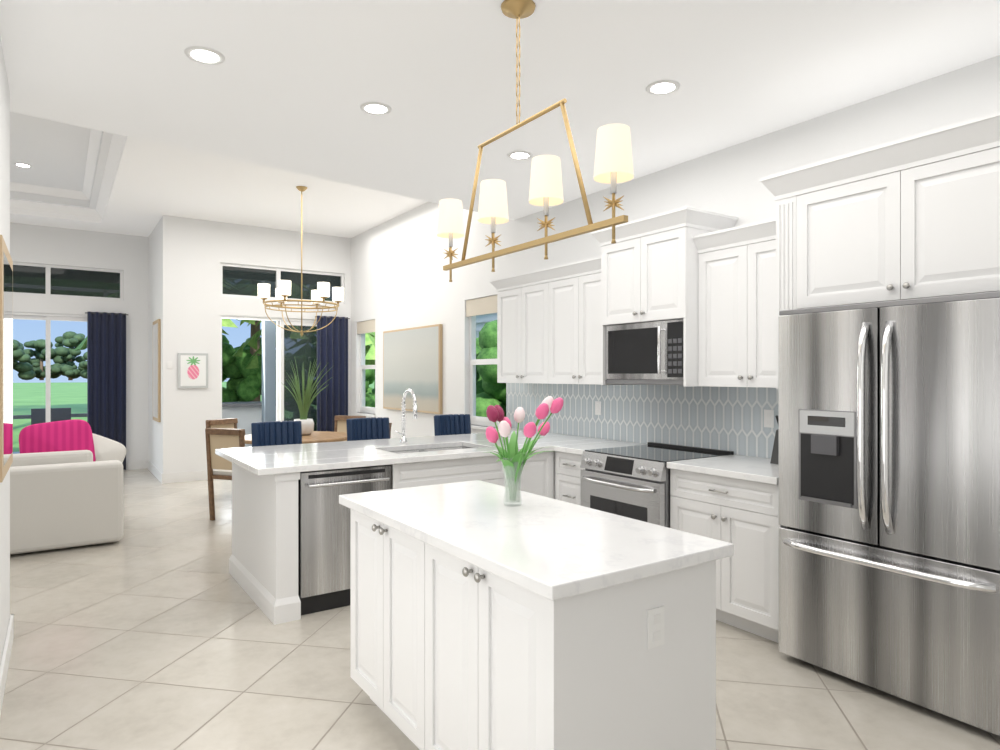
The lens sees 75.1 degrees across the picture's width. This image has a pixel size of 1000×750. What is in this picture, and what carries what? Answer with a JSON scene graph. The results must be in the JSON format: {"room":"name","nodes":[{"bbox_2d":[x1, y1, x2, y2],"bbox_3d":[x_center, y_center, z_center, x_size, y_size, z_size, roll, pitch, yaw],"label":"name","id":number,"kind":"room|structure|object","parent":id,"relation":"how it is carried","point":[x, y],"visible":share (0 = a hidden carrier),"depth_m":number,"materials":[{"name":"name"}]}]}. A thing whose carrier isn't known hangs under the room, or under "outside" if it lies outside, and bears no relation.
{"room":"dining room and kitchen","nodes":[
{"label":"dining room and kitchen","id":0,"kind":"room"},
{"bbox_2d":[0,36,15,664],"bbox_3d":[-1.130,-0.590,1.137,0.150,4.100,5.850,0,0,-34],"label":"wall","id":1,"kind":"structure","parent":0,"point":[7,228],"depth_m":3.29,"materials":[{"name":"white paint"}]},
{"bbox_2d":[0,235,12,482],"bbox_3d":[-2.364,-0.070,3.109,0.021,1.060,0.800,0,0,-34],"label":"mirror","id":2,"kind":"object","parent":1,"relation":"attached to","point":[6,361],"visible":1,"depth_m":2.99,"materials":[{"name":"beige wood"}]},
{"bbox_2d":[0,614,13,714],"bbox_3d":[-1.107,1.395,1.253,0.014,0.130,5.714,0,0,-34],"label":"baseboard","id":3,"kind":"structure","parent":1,"relation":"attached to","point":[4,666],"depth_m":3.13,"materials":[{"name":"white wood"}]},
{"bbox_2d":[16,223,147,460],"bbox_3d":[-7.770,-0.590,8.714,5.690,4.100,0.150,0,0,-34],"label":"wall","id":4,"kind":"structure","parent":0,"point":[37,244],"depth_m":9.94,"materials":[{"name":"white paint"}]},
{"bbox_2d":[13,262,122,421],"bbox_3d":[-7.001,-0.075,9.237,2.850,3.070,0.100,0,0,-34],"label":"window frame","id":5,"kind":"structure","parent":4,"relation":"in","point":[32,279],"depth_m":9.55,"materials":[{"name":"white plastic"}]},
{"bbox_2d":[85,312,127,469],"bbox_3d":[-5.917,0.254,9.786,0.560,2.388,0.082,0,0,-34],"label":"curtain","id":6,"kind":"object","parent":4,"relation":"hanging from","point":[106,374],"visible":0.67,"depth_m":9.79,"materials":[{"name":"blue fabric"}]},
{"bbox_2d":[126,460,146,469],"bbox_3d":[-5.634,1.395,10.065,0.302,0.130,0.014,0,0,-34],"label":"baseboard","id":7,"kind":"structure","parent":4,"relation":"attached to","point":[130,465],"depth_m":10.06,"materials":[{"name":"white"}]},
{"bbox_2d":[148,220,159,470],"bbox_3d":[-5.007,-0.590,9.577,0.150,4.100,1.530,0,0,-34],"label":"wall","id":8,"kind":"structure","parent":0,"point":[154,238],"depth_m":9.73,"materials":[{"name":"white paint"}]},
{"bbox_2d":[147,460,163,483],"bbox_3d":[-5.023,1.395,9.453,0.016,0.130,1.714,0,0,-34],"label":"baseboard","id":9,"kind":"structure","parent":8,"relation":"attached to","point":[161,477],"depth_m":9.30,"materials":[{"name":"white"}]},
{"bbox_2d":[153,319,160,421],"bbox_3d":[-4.864,-0.060,9.203,0.029,1.420,0.650,0,0,-34],"label":"framed picture","id":10,"kind":"object","parent":8,"relation":"attached to","point":[157,370],"depth_m":9.01,"materials":[{"name":"beige wood"}]},
{"bbox_2d":[160,215,347,473],"bbox_3d":[-3.499,-0.590,9.556,2.620,4.100,0.160,0,0,-34],"label":"wall","id":11,"kind":"structure","parent":0,"point":[192,251],"depth_m":9.05,"materials":[{"name":"white paint"}]},
{"bbox_2d":[164,470,207,482],"bbox_3d":[-4.244,1.395,8.955,0.688,0.130,0.014,0,0,-34],"label":"baseboard","id":12,"kind":"structure","parent":11,"relation":"attached to","point":[194,475],"depth_m":8.90,"materials":[{"name":"white wood"}]},
{"bbox_2d":[178,353,207,387],"bbox_3d":[-4.227,-0.060,8.955,0.380,0.480,0.029,0,0,-34],"label":"framed picture","id":13,"kind":"object","parent":11,"relation":"attached to","point":[192,370],"visible":1,"depth_m":8.94,"materials":[{"name":"white paper"}]},
{"bbox_2d":[220,263,343,430],"bbox_3d":[-3.233,-0.065,9.743,1.830,3.050,0.100,0,0,-34],"label":"window frame","id":14,"kind":"structure","parent":11,"relation":"in","point":[239,281],"depth_m":9.74,"materials":[{"name":"white plastic"}]},
{"bbox_2d":[315,316,349,431],"bbox_3d":[-2.575,0.274,10.002,0.550,2.348,0.082,0,0,-34],"label":"curtain","id":15,"kind":"object","parent":11,"relation":"hanging from","point":[332,350],"visible":0.58,"depth_m":9.98,"materials":[{"name":"blue fabric"}]},
{"bbox_2d":[391,463,398,482],"bbox_3d":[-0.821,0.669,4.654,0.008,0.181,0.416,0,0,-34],"label":"base cabinet","id":16,"kind":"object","parent":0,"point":[394,466],"depth_m":4.26,"materials":[{"name":"white wood"}]},
{"bbox_2d":[423,447,450,450],"bbox_3d":[-0.624,0.669,5.044,0.772,0.181,0.008,0,0,-34],"label":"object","id":17,"kind":"structure","parent":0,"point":[424,448],"depth_m":5.11,"materials":[{"name":"silver metal"}]},
{"bbox_2d":[399,459,486,482],"bbox_3d":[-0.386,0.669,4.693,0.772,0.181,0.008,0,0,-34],"label":"base cabinet","id":18,"kind":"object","parent":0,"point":[446,468],"depth_m":4.46,"materials":[{"name":"white wood"}]},
{"bbox_2d":[0,469,999,749],"bbox_3d":[-3.136,1.500,4.096,8.520,0.080,13.000,0,0,-34],"label":"floor","id":19,"kind":"structure","parent":0,"point":[154,629],"depth_m":3.18,"materials":[{"name":"tile"}]},
{"bbox_2d":[10,419,125,554],"bbox_3d":[-4.527,0.919,5.351,2.532,1.041,1.000,0,0,-34],"label":"sofa","id":20,"kind":"object","parent":19,"relation":"on","point":[66,483],"visible":1,"depth_m":5.46,"materials":[{"name":"white fabric"}]},
{"bbox_2d":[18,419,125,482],"bbox_3d":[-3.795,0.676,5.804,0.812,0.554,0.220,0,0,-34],"label":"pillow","id":21,"kind":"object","parent":20,"relation":"on","point":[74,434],"depth_m":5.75,"materials":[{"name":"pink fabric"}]},
{"bbox_2d":[206,418,237,428],"bbox_3d":[-3.128,0.995,7.729,0.549,0.930,0.480,0,0,21],"label":"dining chair","id":22,"kind":"object","parent":19,"relation":"on","point":[230,423],"visible":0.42,"depth_m":7.79,"materials":[{"name":"brown wood"}]},
{"bbox_2d":[205,428,244,520],"bbox_3d":[-2.632,0.995,6.627,0.480,0.930,0.549,0,0,21],"label":"dining chair","id":23,"kind":"object","parent":19,"relation":"on","point":[218,438],"visible":0.4,"depth_m":6.45,"materials":[{"name":"brown wood"}]},
{"bbox_2d":[251,421,301,446],"bbox_3d":[-1.809,0.930,5.416,0.472,1.060,0.563,0,0,-34],"label":"bar stool","id":24,"kind":"object","parent":19,"relation":"on","point":[270,433],"visible":0.29,"depth_m":5.60,"materials":[{"name":"blue fabric"}]},
{"bbox_2d":[245,360,346,443],"bbox_3d":[-2.329,0.620,7.426,1.260,1.681,1.260,0,0,-34],"label":"dining table","id":25,"kind":"object","parent":19,"relation":"on","point":[310,434],"visible":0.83,"depth_m":7.47,"materials":[{"name":"brown wood"}]},
{"bbox_2d":[298,465,390,614],"bbox_3d":[-1.106,1.025,4.302,0.600,0.870,0.641,0,0,-34],"label":"dishwasher","id":26,"kind":"object","parent":19,"relation":"on","point":[323,549],"visible":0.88,"depth_m":4.01,"materials":[{"name":"silver metal"}]},
{"bbox_2d":[334,415,365,440],"bbox_3d":[-2.025,0.995,8.225,0.480,0.930,0.549,0,0,21],"label":"dining chair","id":27,"kind":"object","parent":19,"relation":"on","point":[340,424],"visible":0.21,"depth_m":8.46,"materials":[{"name":"brown wood"}]},
{"bbox_2d":[346,417,389,440],"bbox_3d":[-1.122,0.930,5.883,0.472,1.060,0.563,0,0,-34],"label":"bar stool","id":28,"kind":"object","parent":19,"relation":"on","point":[368,428],"visible":0.25,"depth_m":6.07,"materials":[{"name":"blue fabric"}]},
{"bbox_2d":[350,511,410,739],"bbox_3d":[-0.179,1.021,2.784,0.665,0.878,0.775,0,0,-34],"label":"base cabinet","id":29,"kind":"object","parent":19,"relation":"on","point":[380,557],"depth_m":2.63,"materials":[{"name":"white wood"}]},
{"bbox_2d":[381,475,507,490],"bbox_3d":[-0.490,1.115,4.758,0.920,0.690,0.600,0,0,-34],"label":"base cabinet","id":30,"kind":"object","parent":19,"relation":"on","point":[488,477],"depth_m":4.50,"materials":[{"name":"white wood"}]},
{"bbox_2d":[434,414,470,435],"bbox_3d":[-0.378,0.930,6.389,0.472,1.060,0.563,0,0,-34],"label":"bar stool","id":31,"kind":"object","parent":19,"relation":"on","point":[450,424],"visible":0.25,"depth_m":6.58,"materials":[{"name":"blue fabric"}]},
{"bbox_2d":[487,451,554,498],"bbox_3d":[0.051,1.021,5.126,0.511,0.878,0.600,0,0,-34],"label":"base cabinet","id":32,"kind":"object","parent":19,"relation":"on","point":[537,475],"depth_m":4.92,"materials":[{"name":"white wood"}]},
{"bbox_2d":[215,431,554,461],"bbox_3d":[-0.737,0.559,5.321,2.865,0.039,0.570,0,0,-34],"label":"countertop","id":33,"kind":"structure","parent":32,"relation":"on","point":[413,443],"depth_m":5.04,"materials":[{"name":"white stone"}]},
{"bbox_2d":[231,435,610,474],"bbox_3d":[-0.392,0.559,4.813,2.865,0.039,0.660,0,0,-34],"label":"countertop","id":34,"kind":"structure","parent":32,"relation":"on","point":[294,462],"depth_m":4.36,"materials":[{"name":"white stone"}]},
{"bbox_2d":[394,389,416,442],"bbox_3d":[-0.732,0.323,5.071,0.108,0.431,0.251,0,0,-34],"label":"faucet","id":35,"kind":"object","parent":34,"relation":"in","point":[403,436],"visible":1,"depth_m":5.14,"materials":[{"name":"silver metal"}]},
{"bbox_2d":[411,539,722,749],"bbox_3d":[0.195,1.021,2.234,0.669,0.878,0.795,0,0,-34],"label":"base cabinet","id":36,"kind":"object","parent":19,"relation":"on","point":[549,613],"depth_m":1.95,"materials":[{"name":"white wood"}]},
{"bbox_2d":[339,479,734,602],"bbox_3d":[0.011,0.559,2.505,0.745,0.039,1.530,0,0,-34],"label":"countertop","id":37,"kind":"structure","parent":36,"relation":"on","point":[552,549],"depth_m":2.17,"materials":[{"name":"white stone"}]},
{"bbox_2d":[486,396,563,506],"bbox_3d":[0.104,0.313,2.697,0.382,0.452,0.395,0,0,-34],"label":"vase","id":38,"kind":"object","parent":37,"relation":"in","point":[512,459],"visible":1,"depth_m":2.67,"materials":[{"name":"clear glass"}]},
{"bbox_2d":[647,605,664,649],"bbox_3d":[0.464,0.750,1.932,0.070,0.115,0.006,0,0,-34],"label":"outlet","id":39,"kind":"object","parent":36,"relation":"attached to","point":[655,613],"depth_m":1.93,"materials":[{"name":"white plastic"}]},
{"bbox_2d":[555,451,647,522],"bbox_3d":[0.801,1.021,5.025,0.655,0.878,0.370,0,0,-34],"label":"base cabinet","id":40,"kind":"object","parent":19,"relation":"on","point":[567,467],"depth_m":4.87,"materials":[{"name":"white wood"}]},
{"bbox_2d":[555,439,647,454],"bbox_3d":[0.791,0.559,5.008,0.690,0.039,0.348,0,0,-34],"label":"countertop","id":41,"kind":"structure","parent":40,"relation":"on","point":[567,448],"depth_m":4.98,"materials":[{"name":"white stone"}]},
{"bbox_2d":[580,442,733,527],"bbox_3d":[1.052,0.990,4.513,0.792,0.940,0.750,0,0,-34],"label":"range oven","id":42,"kind":"object","parent":19,"relation":"on","point":[632,482],"visible":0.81,"depth_m":4.31,"materials":[{"name":"silver metal"}]},
{"bbox_2d":[670,471,781,642],"bbox_3d":[1.544,1.021,3.931,0.655,0.878,0.755,0,0,-34],"label":"base cabinet","id":43,"kind":"object","parent":19,"relation":"on","point":[740,512],"depth_m":3.65,"materials":[{"name":"white wood"}]},
{"bbox_2d":[667,455,777,486],"bbox_3d":[1.530,0.559,3.921,0.690,0.039,0.753,0,0,-34],"label":"countertop","id":44,"kind":"structure","parent":43,"relation":"on","point":[753,468],"depth_m":3.84,"materials":[{"name":"white stone"}]},
{"bbox_2d":[770,415,777,463],"bbox_3d":[1.750,0.388,3.971,0.180,0.303,0.100,0,0,-34],"label":"knife block","id":45,"kind":"object","parent":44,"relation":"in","point":[774,458],"visible":0.1,"depth_m":3.96,"materials":[{"name":"grey"}]},
{"bbox_2d":[778,291,999,735],"bbox_3d":[1.985,0.565,3.121,0.807,1.790,0.986,0,0,-34],"label":"refrigerator","id":46,"kind":"object","parent":19,"relation":"on","point":[889,496],"visible":1,"depth_m":2.86,"materials":[{"name":"silver metal"}]},
{"bbox_2d":[0,0,999,237],"bbox_3d":[-3.136,-2.180,4.096,8.520,1.220,13.000,0,0,-34],"label":"ceiling","id":47,"kind":"structure","parent":0,"point":[262,121],"depth_m":3.55,"materials":[{"name":"white paint"}]},
{"bbox_2d":[14,163,31,167],"bbox_3d":[-5.724,-2.515,7.800,0.184,0.007,0.184,0,0,-34],"label":"recessed light","id":48,"kind":"object","parent":47,"relation":"in","point":[23,165],"visible":1,"depth_m":7.81,"materials":[{"name":"white"}]},
{"bbox_2d":[10,129,124,217],"bbox_3d":[-6.123,-2.378,6.266,4.118,0.280,4.448,0,0,-34],"label":"molding","id":49,"kind":"structure","parent":47,"relation":"attached to","point":[117,140],"depth_m":8.58,"materials":[{"name":"white paint"}]},
{"bbox_2d":[184,46,224,64],"bbox_3d":[-1.447,-1.565,3.189,0.184,0.007,0.184,0,0,-34],"label":"recessed light","id":50,"kind":"object","parent":47,"relation":"in","point":[204,55],"visible":1,"depth_m":3.19,"materials":[{"name":"white plastic"}]},
{"bbox_2d":[258,186,343,335],"bbox_3d":[-2.282,-1.299,7.482,0.936,1.718,0.919,0,0,-34],"label":"dining chandelier","id":51,"kind":"object","parent":47,"relation":"hanging from","point":[320,294],"visible":1,"depth_m":7.33,"materials":[{"name":"antique brass"},{"name":"white fabric"}]},
{"bbox_2d":[360,102,391,114],"bbox_3d":[-0.729,-1.565,3.822,0.184,0.007,0.184,0,0,-34],"label":"recessed light","id":52,"kind":"object","parent":47,"relation":"in","point":[375,108],"visible":0.96,"depth_m":3.82,"materials":[{"name":"white"}]},
{"bbox_2d":[507,151,532,159],"bbox_3d":[0.143,-1.565,4.639,0.184,0.007,0.184,0,0,-34],"label":"recessed light","id":53,"kind":"object","parent":47,"relation":"in","point":[519,155],"visible":0.96,"depth_m":4.64,"materials":[{"name":"white plastic"}]},
{"bbox_2d":[437,0,633,281],"bbox_3d":[0.077,-1.016,2.767,0.150,1.103,1.290,0,0,-34],"label":"pendant chandelier","id":54,"kind":"object","parent":47,"relation":"hanging from","point":[613,167],"visible":1,"depth_m":2.60,"materials":[{"name":"antique brass"},{"name":"white lampshade fabric"}]},
{"bbox_2d":[646,80,679,94],"bbox_3d":[0.889,-1.565,3.543,0.184,0.007,0.184,0,0,-34],"label":"recessed light","id":55,"kind":"object","parent":47,"relation":"in","point":[662,87],"visible":0.98,"depth_m":3.54,"materials":[{"name":"white"}]},
{"bbox_2d":[348,55,999,457],"bbox_3d":[0.791,-0.590,5.738,0.180,4.100,11.300,0,0,-34],"label":"wall","id":56,"kind":"structure","parent":0,"point":[396,276],"depth_m":5.94,"materials":[{"name":"white paint"}]},
{"bbox_2d":[354,319,375,416],"bbox_3d":[-1.986,-0.105,9.793,0.150,1.430,0.770,0,0,-34],"label":"window","id":57,"kind":"structure","parent":56,"relation":"in","point":[364,327],"depth_m":10.02,"materials":[{"name":"white plastic"}]},
{"bbox_2d":[383,324,442,413],"bbox_3d":[-1.166,-0.070,8.464,0.044,1.080,1.630,0,0,-34],"label":"picture","id":58,"kind":"object","parent":56,"relation":"attached to","point":[413,358],"visible":1,"depth_m":8.32,"materials":[{"name":"beige wood"}]},
{"bbox_2d":[466,295,499,430],"bbox_3d":[-0.130,-0.130,7.065,0.150,1.440,0.870,0,0,-34],"label":"window","id":59,"kind":"structure","parent":56,"relation":"in","point":[481,306],"depth_m":7.30,"materials":[{"name":"white plastic"}]},
{"bbox_2d":[495,279,550,386],"bbox_3d":[0.353,-0.371,5.959,0.345,0.892,0.841,0,0,-34],"label":"upper cabinet","id":60,"kind":"object","parent":56,"relation":"attached to","point":[523,309],"depth_m":5.85,"materials":[{"name":"white wood"}]},
{"bbox_2d":[551,267,646,386],"bbox_3d":[0.759,-0.371,5.362,0.345,0.892,0.841,0,0,-34],"label":"upper cabinet","id":61,"kind":"object","parent":56,"relation":"attached to","point":[577,338],"depth_m":5.26,"materials":[{"name":"white wood"}]},
{"bbox_2d":[599,219,734,326],"bbox_3d":[1.169,-0.676,4.652,0.465,0.612,0.790,0,0,-34],"label":"upper cabinet","id":62,"kind":"object","parent":56,"relation":"attached to","point":[651,275],"depth_m":4.41,"materials":[{"name":"white wood"}]},
{"bbox_2d":[605,319,682,384],"bbox_3d":[1.154,-0.150,4.642,0.481,0.430,0.750,0,0,-34],"label":"microwave","id":63,"kind":"object","parent":62,"relation":"attached to","point":[645,353],"visible":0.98,"depth_m":4.51,"materials":[{"name":"silver metal"}]},
{"bbox_2d":[695,231,790,390],"bbox_3d":[1.648,-0.371,4.055,0.345,0.892,0.733,0,0,-34],"label":"upper cabinet","id":64,"kind":"object","parent":56,"relation":"attached to","point":[744,284],"depth_m":3.99,"materials":[{"name":"white wood"}]},
{"bbox_2d":[791,135,999,309],"bbox_3d":[2.094,-0.653,3.159,0.615,0.617,1.020,0,0,-34],"label":"upper cabinet","id":65,"kind":"object","parent":56,"relation":"attached to","point":[926,226],"depth_m":2.98,"materials":[{"name":"white wood"}]},
{"label":"outside","id":66,"kind":"structure","parent":0,"visible":0},
{"bbox_2d":[13,313,505,453],"bbox_3d":[-58.515,-5.688,94.992,290.055,14.927,262.909,0,0,-34],"label":"landscape","id":67,"kind":"structure","parent":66,"point":[249,385],"depth_m":14.28,"materials":[{"name":"green plant"}]}
]}

